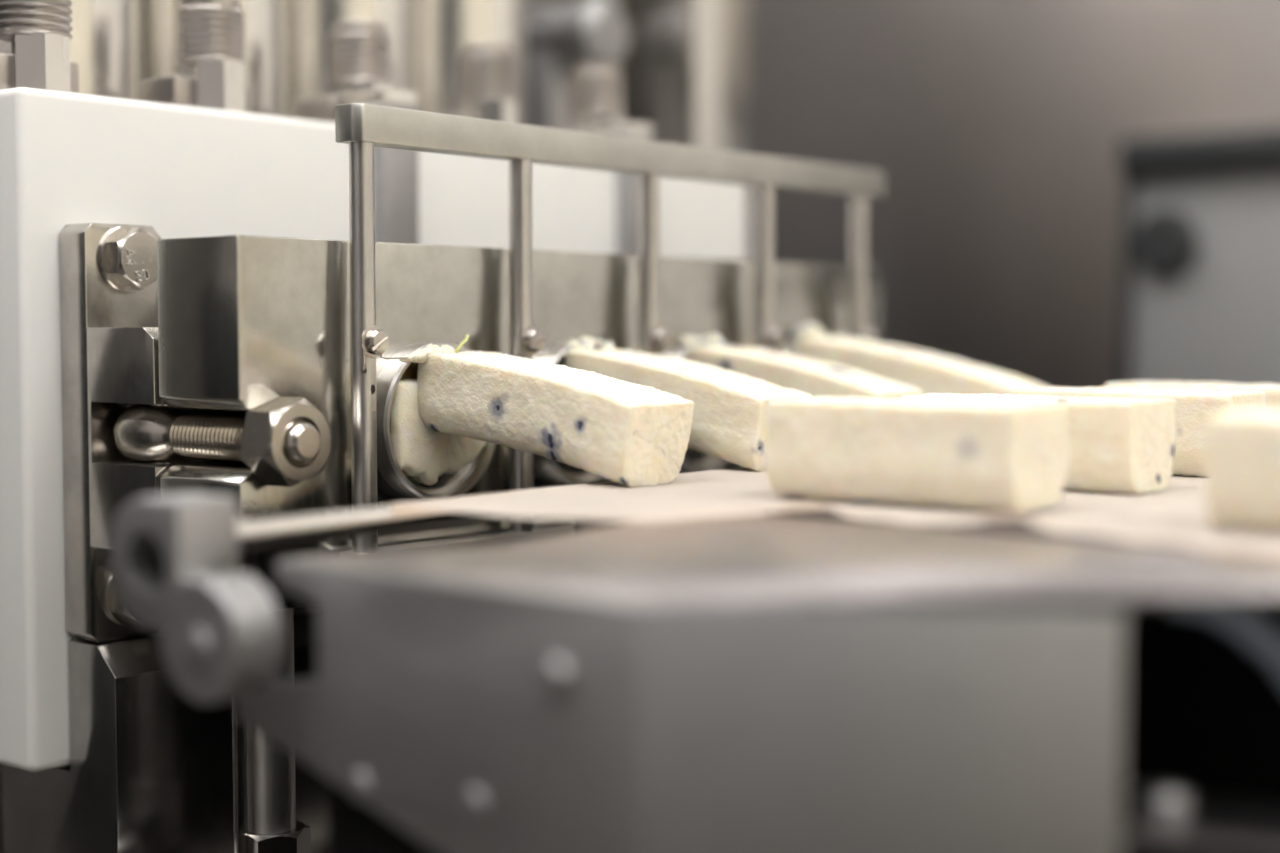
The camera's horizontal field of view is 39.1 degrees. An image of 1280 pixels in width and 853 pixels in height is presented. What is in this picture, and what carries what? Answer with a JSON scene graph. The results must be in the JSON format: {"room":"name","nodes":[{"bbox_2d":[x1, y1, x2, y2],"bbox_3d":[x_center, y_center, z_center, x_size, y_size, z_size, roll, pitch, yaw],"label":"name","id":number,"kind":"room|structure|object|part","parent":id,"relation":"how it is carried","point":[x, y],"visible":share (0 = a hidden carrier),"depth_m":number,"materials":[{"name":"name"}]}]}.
{"room":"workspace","nodes":[
{"label":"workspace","id":0,"kind":"room"},
{"bbox_3d":[-0.281,1.100,0.031,4.400,0.100,3.200,3,4,39],"label":"floor","id":1,"kind":"structure","parent":0,"visible":0},
{"bbox_2d":[237,514,1279,852],"bbox_3d":[0.316,0.526,0.473,0.668,0.998,0.513,3,4,39],"label":"conveyor","id":2,"kind":"object","parent":1,"relation":"on","point":[758,683],"visible":0.94,"depth_m":0.39,"materials":[{"name":"metal"}]},
{"bbox_2d":[110,492,282,703],"bbox_3d":[-0.111,0.043,0.453,0.055,0.049,0.023,3,4,39],"label":"hinge lug","id":3,"kind":"object","parent":2,"relation":"attached to","point":[174,557],"visible":1,"depth_m":0.45,"materials":[{"name":"metal"}]},
{"bbox_2d":[238,505,513,554],"bbox_3d":[-0.073,0.026,0.513,0.010,0.010,0.116,3,4,39],"label":"roller","id":4,"kind":"object","parent":2,"relation":"attached to","point":[318,526],"visible":0.81,"depth_m":0.50,"materials":[{"name":"metal"}]},
{"bbox_3d":[-0.051,0.076,0.421,0.133,0.082,0.003,3,4,39],"label":"plate","id":5,"kind":"part","parent":2,"relation":"part of","materials":[{"name":"metal"}]},
{"bbox_3d":[0.050,0.081,0.376,0.100,0.087,0.003,0,3,4],"label":"angled plate","id":6,"kind":"part","parent":2,"relation":"part of","materials":[{"name":"metal"}]},
{"bbox_2d":[764,509,1253,552],"bbox_3d":[0.349,0.027,0.498,0.682,0.007,0.391,3,4,39],"label":"conveyor belt","id":7,"kind":"object","parent":2,"relation":"on","point":[1011,527],"visible":0.12,"depth_m":0.46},
{"bbox_2d":[382,467,1279,555],"bbox_3d":[0.258,0.020,0.528,0.501,0.004,0.438,3,4,39],"label":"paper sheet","id":8,"kind":"object","parent":7,"relation":"on","point":[1177,514],"visible":0.55,"depth_m":0.50,"materials":[{"name":"beige paper"}]},
{"bbox_2d":[399,334,693,487],"bbox_3d":[-0.034,-0.006,0.600,0.100,0.049,0.045,3,4,39],"label":"bar","id":9,"kind":"object","parent":8,"relation":"on","point":[632,435],"visible":1,"depth_m":0.59,"materials":[{"name":"beige food"}]},
{"bbox_2d":[390,379,485,484],"bbox_3d":[-0.070,0.002,0.634,0.006,0.038,0.047,3,4,39],"label":"cheese","id":10,"kind":"object","parent":9,"relation":"hanging from","point":[420,451],"visible":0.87,"depth_m":0.62,"materials":[{"name":"beige food"}]},
{"bbox_2d":[564,336,811,471],"bbox_3d":[0.014,-0.009,0.667,0.101,0.048,0.033,3,4,39],"label":"bar","id":11,"kind":"object","parent":8,"relation":"on","point":[728,424],"visible":0.66,"depth_m":0.64,"materials":[{"name":"beige food"}]},
{"bbox_2d":[678,333,922,398],"bbox_3d":[0.062,-0.013,0.725,0.102,0.049,0.033,3,4,39],"label":"bar","id":12,"kind":"object","parent":8,"relation":"on","point":[814,377],"visible":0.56,"depth_m":0.71,"materials":[{"name":"beige food"}]},
{"bbox_2d":[766,396,1067,512],"bbox_3d":[0.078,0.007,0.517,0.082,0.030,0.033,3,4,39],"label":"bar","id":13,"kind":"object","parent":8,"relation":"on","point":[1004,456],"visible":1,"depth_m":0.50,"materials":[{"name":"beige food"}]},
{"bbox_2d":[792,322,1045,393],"bbox_3d":[0.117,-0.018,0.779,0.116,0.054,0.033,3,4,39],"label":"bar","id":14,"kind":"object","parent":8,"relation":"on","point":[929,372],"visible":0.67,"depth_m":0.77,"materials":[{"name":"beige food"}]},
{"bbox_2d":[901,393,1175,493],"bbox_3d":[0.126,0.005,0.575,0.081,0.029,0.033,3,4,39],"label":"bar","id":15,"kind":"object","parent":8,"relation":"on","point":[1115,445],"visible":0.55,"depth_m":0.55,"materials":[{"name":"beige food"}]},
{"bbox_2d":[1011,386,1265,476],"bbox_3d":[0.174,0.001,0.633,0.081,0.029,0.033,3,4,39],"label":"bar","id":16,"kind":"object","parent":8,"relation":"on","point":[1193,407],"visible":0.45,"depth_m":0.61,"materials":[{"name":"beige food"}]},
{"bbox_2d":[1104,381,1279,410],"bbox_3d":[0.223,-0.002,0.693,0.081,0.029,0.033,3,4,39],"label":"bar","id":17,"kind":"object","parent":8,"relation":"on","point":[1272,391],"visible":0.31,"depth_m":0.68,"materials":[{"name":"beige food"}]},
{"bbox_2d":[1205,408,1279,531],"bbox_3d":[0.181,0.012,0.433,0.081,0.030,0.033,3,4,39],"label":"bar","id":18,"kind":"object","parent":8,"relation":"on","point":[1242,448],"visible":1,"depth_m":0.44,"materials":[{"name":"beige food"}]},
{"bbox_3d":[-0.132,0.600,0.932,0.485,0.800,0.590,3,4,39],"label":"cabinet","id":19,"kind":"object","parent":1,"relation":"on","visible":0},
{"bbox_2d":[2,604,327,852],"bbox_3d":[-0.122,0.139,0.754,0.072,0.140,0.276,3,4,39],"label":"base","id":20,"kind":"object","parent":19,"relation":"on","point":[150,770],"visible":0.3,"depth_m":0.64,"materials":[{"name":"metal"}]},
{"bbox_2d":[0,87,746,771],"bbox_3d":[-0.077,-0.007,0.789,0.108,0.239,0.430,3,4,39],"label":"plate","id":21,"kind":"object","parent":20,"relation":"on","point":[179,171],"depth_m":0.63,"materials":[{"name":"white plastic"}]},
{"bbox_2d":[0,0,78,92],"bbox_3d":[-0.220,-0.141,0.646,0.036,0.045,0.036,3,4,39],"label":"fitting","id":22,"kind":"object","parent":21,"relation":"on","point":[38,31],"visible":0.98,"depth_m":0.63,"materials":[{"name":"metal"}]},
{"bbox_3d":[-0.161,0.002,0.643,0.054,0.146,0.069,3,4,39],"label":"clamp bracket","id":23,"kind":"part","parent":21,"relation":"part of","materials":[{"name":"silver metal"}]},
{"bbox_2d":[140,0,248,112],"bbox_3d":[-0.171,-0.144,0.707,0.036,0.045,0.036,3,4,39],"label":"fitting","id":24,"kind":"object","parent":21,"relation":"on","point":[210,36],"visible":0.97,"depth_m":0.69,"materials":[{"name":"metal"}]},
{"bbox_2d":[114,397,330,486],"bbox_3d":[-0.142,0.004,0.601,0.094,0.028,0.028,3,4,39],"label":"bolt","id":25,"kind":"object","parent":21,"relation":"attached to","point":[285,441],"visible":1,"depth_m":0.58,"materials":[{"name":"metal"}]},
{"bbox_3d":[-0.131,0.004,0.592,0.060,0.015,0.015,3,4,39],"label":"threaded rod","id":26,"kind":"part","parent":25,"relation":"part of","materials":[{"name":"metal"}]},
{"bbox_2d":[295,21,391,122],"bbox_3d":[-0.122,-0.148,0.767,0.036,0.045,0.036,3,4,39],"label":"fitting","id":27,"kind":"object","parent":21,"relation":"on","point":[359,52],"visible":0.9,"depth_m":0.75,"materials":[{"name":"metal"}]},
{"bbox_2d":[319,88,418,243],"bbox_3d":[-0.115,-0.098,0.758,0.042,0.084,0.019,3,4,39],"label":"bar","id":28,"kind":"object","parent":21,"relation":"attached to","point":[396,170],"visible":0.48,"depth_m":0.74,"materials":[{"name":"metal"}]},
{"bbox_2d":[450,44,516,122],"bbox_3d":[-0.073,-0.151,0.828,0.036,0.045,0.036,3,4,39],"label":"fitting","id":29,"kind":"object","parent":21,"relation":"on","point":[487,73],"visible":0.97,"depth_m":0.81,"materials":[{"name":"metal"}]},
{"bbox_2d":[157,235,881,609],"bbox_3d":[-0.039,-0.010,0.750,0.106,0.121,0.388,3,4,39],"label":"block","id":30,"kind":"object","parent":21,"relation":"attached to","point":[246,323],"visible":0.36,"depth_m":0.62,"materials":[{"name":"metal"}]},
{"bbox_3d":[-0.078,-0.002,0.638,0.014,0.048,0.048,3,4,39],"label":"nozzle plate","id":31,"kind":"part","parent":30,"relation":"part of","materials":[{"name":"metal"}]},
{"bbox_3d":[-0.030,-0.005,0.698,0.014,0.048,0.048,3,4,39],"label":"nozzle plate","id":32,"kind":"part","parent":30,"relation":"part of","materials":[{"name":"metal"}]},
{"bbox_2d":[335,103,884,553],"bbox_3d":[0.008,-0.034,0.722,0.015,0.159,0.330,3,4,39],"label":"frame","id":33,"kind":"object","parent":30,"relation":"attached to","point":[362,126],"visible":0.72,"depth_m":0.66,"materials":[{"name":"metal"}]},
{"bbox_3d":[-0.092,-0.026,0.601,0.008,0.136,0.008,3,4,39],"label":"post","id":34,"kind":"part","parent":33,"relation":"part of","materials":[{"name":"metal"}]},
{"bbox_3d":[0.006,0.040,0.728,0.010,0.010,0.330,3,4,39],"label":"rail","id":35,"kind":"part","parent":33,"relation":"part of","materials":[{"name":"metal"}]},
{"bbox_3d":[-0.044,-0.029,0.660,0.008,0.136,0.008,3,4,39],"label":"post","id":36,"kind":"part","parent":33,"relation":"part of","materials":[{"name":"metal"}]},
{"bbox_3d":[0.007,-0.107,0.720,0.011,0.012,0.330,3,4,39],"label":"rail","id":37,"kind":"part","parent":33,"relation":"part of","materials":[{"name":"metal"}]},
{"bbox_3d":[0.004,-0.033,0.719,0.008,0.136,0.008,3,4,39],"label":"post","id":38,"kind":"part","parent":33,"relation":"part of","materials":[{"name":"metal"}]},
{"bbox_3d":[0.054,-0.036,0.780,0.008,0.136,0.008,3,4,39],"label":"post","id":39,"kind":"part","parent":33,"relation":"part of","materials":[{"name":"metal"}]},
{"bbox_3d":[0.102,-0.039,0.840,0.008,0.136,0.008,3,4,39],"label":"post","id":40,"kind":"part","parent":33,"relation":"part of","materials":[{"name":"metal"}]},
{"bbox_3d":[0.019,-0.009,0.757,0.014,0.048,0.048,3,4,39],"label":"nozzle plate","id":41,"kind":"part","parent":30,"relation":"part of","materials":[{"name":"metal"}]},
{"bbox_2d":[566,63,624,131],"bbox_3d":[-0.024,-0.154,0.888,0.036,0.045,0.036,3,4,39],"label":"fitting","id":42,"kind":"object","parent":21,"relation":"on","point":[597,90],"visible":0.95,"depth_m":0.87,"materials":[{"name":"metal"}]},
{"bbox_2d":[575,122,653,254],"bbox_3d":[-0.015,-0.104,0.881,0.042,0.084,0.019,3,4,39],"label":"bar","id":43,"kind":"object","parent":21,"relation":"attached to","point":[627,183],"visible":0.41,"depth_m":0.86,"materials":[{"name":"metal"}]},
{"bbox_2d":[232,699,247,852],"bbox_3d":[-0.135,0.144,0.607,0.002,0.145,0.004,3,4,39],"label":"plate","id":44,"kind":"object","parent":19,"relation":"on","point":[239,728],"visible":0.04,"depth_m":0.60,"materials":[{"name":"metal"}]},
{"bbox_2d":[246,608,310,852],"bbox_3d":[-0.126,0.138,0.616,0.028,0.158,0.028,3,4,39],"label":"rod","id":45,"kind":"object","parent":19,"relation":"on","point":[273,826],"visible":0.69,"depth_m":0.61,"materials":[{"name":"metal"}]},
{"bbox_3d":[-0.126,0.099,0.613,0.016,0.080,0.016,3,4,39],"label":"rod","id":46,"kind":"part","parent":45,"relation":"part of","materials":[{"name":"metal"}]},
{"bbox_2d":[0,198,750,852],"bbox_3d":[-0.175,0.035,0.956,0.248,0.326,0.460,3,4,39],"label":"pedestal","id":47,"kind":"object","parent":19,"relation":"on","point":[748,200],"visible":0.12,"depth_m":0.74,"materials":[{"name":"metal"}]},
{"bbox_2d":[0,0,142,100],"bbox_3d":[-0.240,-0.298,0.724,0.074,0.364,0.074,3,4,39],"label":"cylinder","id":48,"kind":"object","parent":47,"relation":"on","point":[106,44],"visible":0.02,"depth_m":0.71,"materials":[{"name":"metal"}]},
{"bbox_2d":[142,0,289,117],"bbox_3d":[-0.192,-0.301,0.784,0.074,0.364,0.074,3,4,39],"label":"cylinder","id":49,"kind":"object","parent":47,"relation":"on","point":[266,26],"visible":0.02,"depth_m":0.77,"materials":[{"name":"metal"}]},
{"bbox_2d":[289,0,416,117],"bbox_3d":[-0.143,-0.305,0.844,0.074,0.364,0.074,3,4,39],"label":"cylinder","id":50,"kind":"object","parent":47,"relation":"on","point":[311,22],"visible":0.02,"depth_m":0.82,"materials":[{"name":"metal"}]},
{"bbox_2d":[416,0,526,123],"bbox_3d":[-0.094,-0.308,0.904,0.074,0.364,0.074,3,4,39],"label":"cylinder","id":51,"kind":"object","parent":47,"relation":"on","point":[443,27],"visible":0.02,"depth_m":0.88,"materials":[{"name":"metal"}]},
{"bbox_2d":[527,0,628,128],"bbox_3d":[-0.043,-0.189,1.043,0.070,0.111,0.040,3,4,39],"label":"pipe fitting","id":52,"kind":"object","parent":47,"relation":"on","point":[561,37],"visible":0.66,"depth_m":1.02,"materials":[{"name":"metal"}]},
{"bbox_2d":[619,0,750,198],"bbox_3d":[0.027,-0.353,1.081,0.060,0.434,0.058,3,4,39],"label":"machinery","id":53,"kind":"structure","parent":47,"relation":"on","point":[685,66],"depth_m":1.06,"materials":[{"name":"metal"}]},
{"bbox_2d":[527,0,578,6],"bbox_3d":[-0.244,-0.189,1.077,0.014,0.760,0.620,3,4,39],"label":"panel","id":54,"kind":"object","parent":19,"relation":"on","point":[530,3],"visible":0.02,"depth_m":1.28,"materials":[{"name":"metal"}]},
{"bbox_3d":[0.694,-0.339,1.158,4.200,2.650,0.100,3,4,39],"label":"wall","id":55,"kind":"structure","parent":0,"visible":0},
{"bbox_2d":[579,0,1279,386],"bbox_3d":[-0.020,-0.192,1.676,1.650,2.300,0.006,3,4,39],"label":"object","id":56,"kind":"structure","parent":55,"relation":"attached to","point":[995,129],"depth_m":1.43,"materials":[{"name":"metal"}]},
{"bbox_2d":[1119,128,1279,383],"bbox_3d":[0.455,-0.053,1.264,0.237,0.308,0.047,3,4,39],"label":"control box","id":57,"kind":"object","parent":56,"relation":"attached to","point":[1201,244],"visible":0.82,"depth_m":1.29,"materials":[{"name":"grey metal"}]},
{"bbox_3d":[0.368,-0.047,1.341,0.005,0.288,0.037,3,4,39],"label":"trim","id":58,"kind":"part","parent":57,"relation":"part of","materials":[{"name":"grey metal"}]},
{"bbox_2d":[1132,209,1197,275],"bbox_3d":[0.380,-0.133,1.303,0.048,0.048,0.012,3,4,39],"label":"switch","id":59,"kind":"object","parent":57,"relation":"attached to","point":[1164,241],"depth_m":1.30,"materials":[{"name":"black plastic"}]},
{"bbox_3d":[0.455,-0.195,1.256,0.237,0.024,0.047,3,4,39],"label":"trim","id":60,"kind":"part","parent":57,"relation":"part of","materials":[{"name":"grey metal"}]}
]}

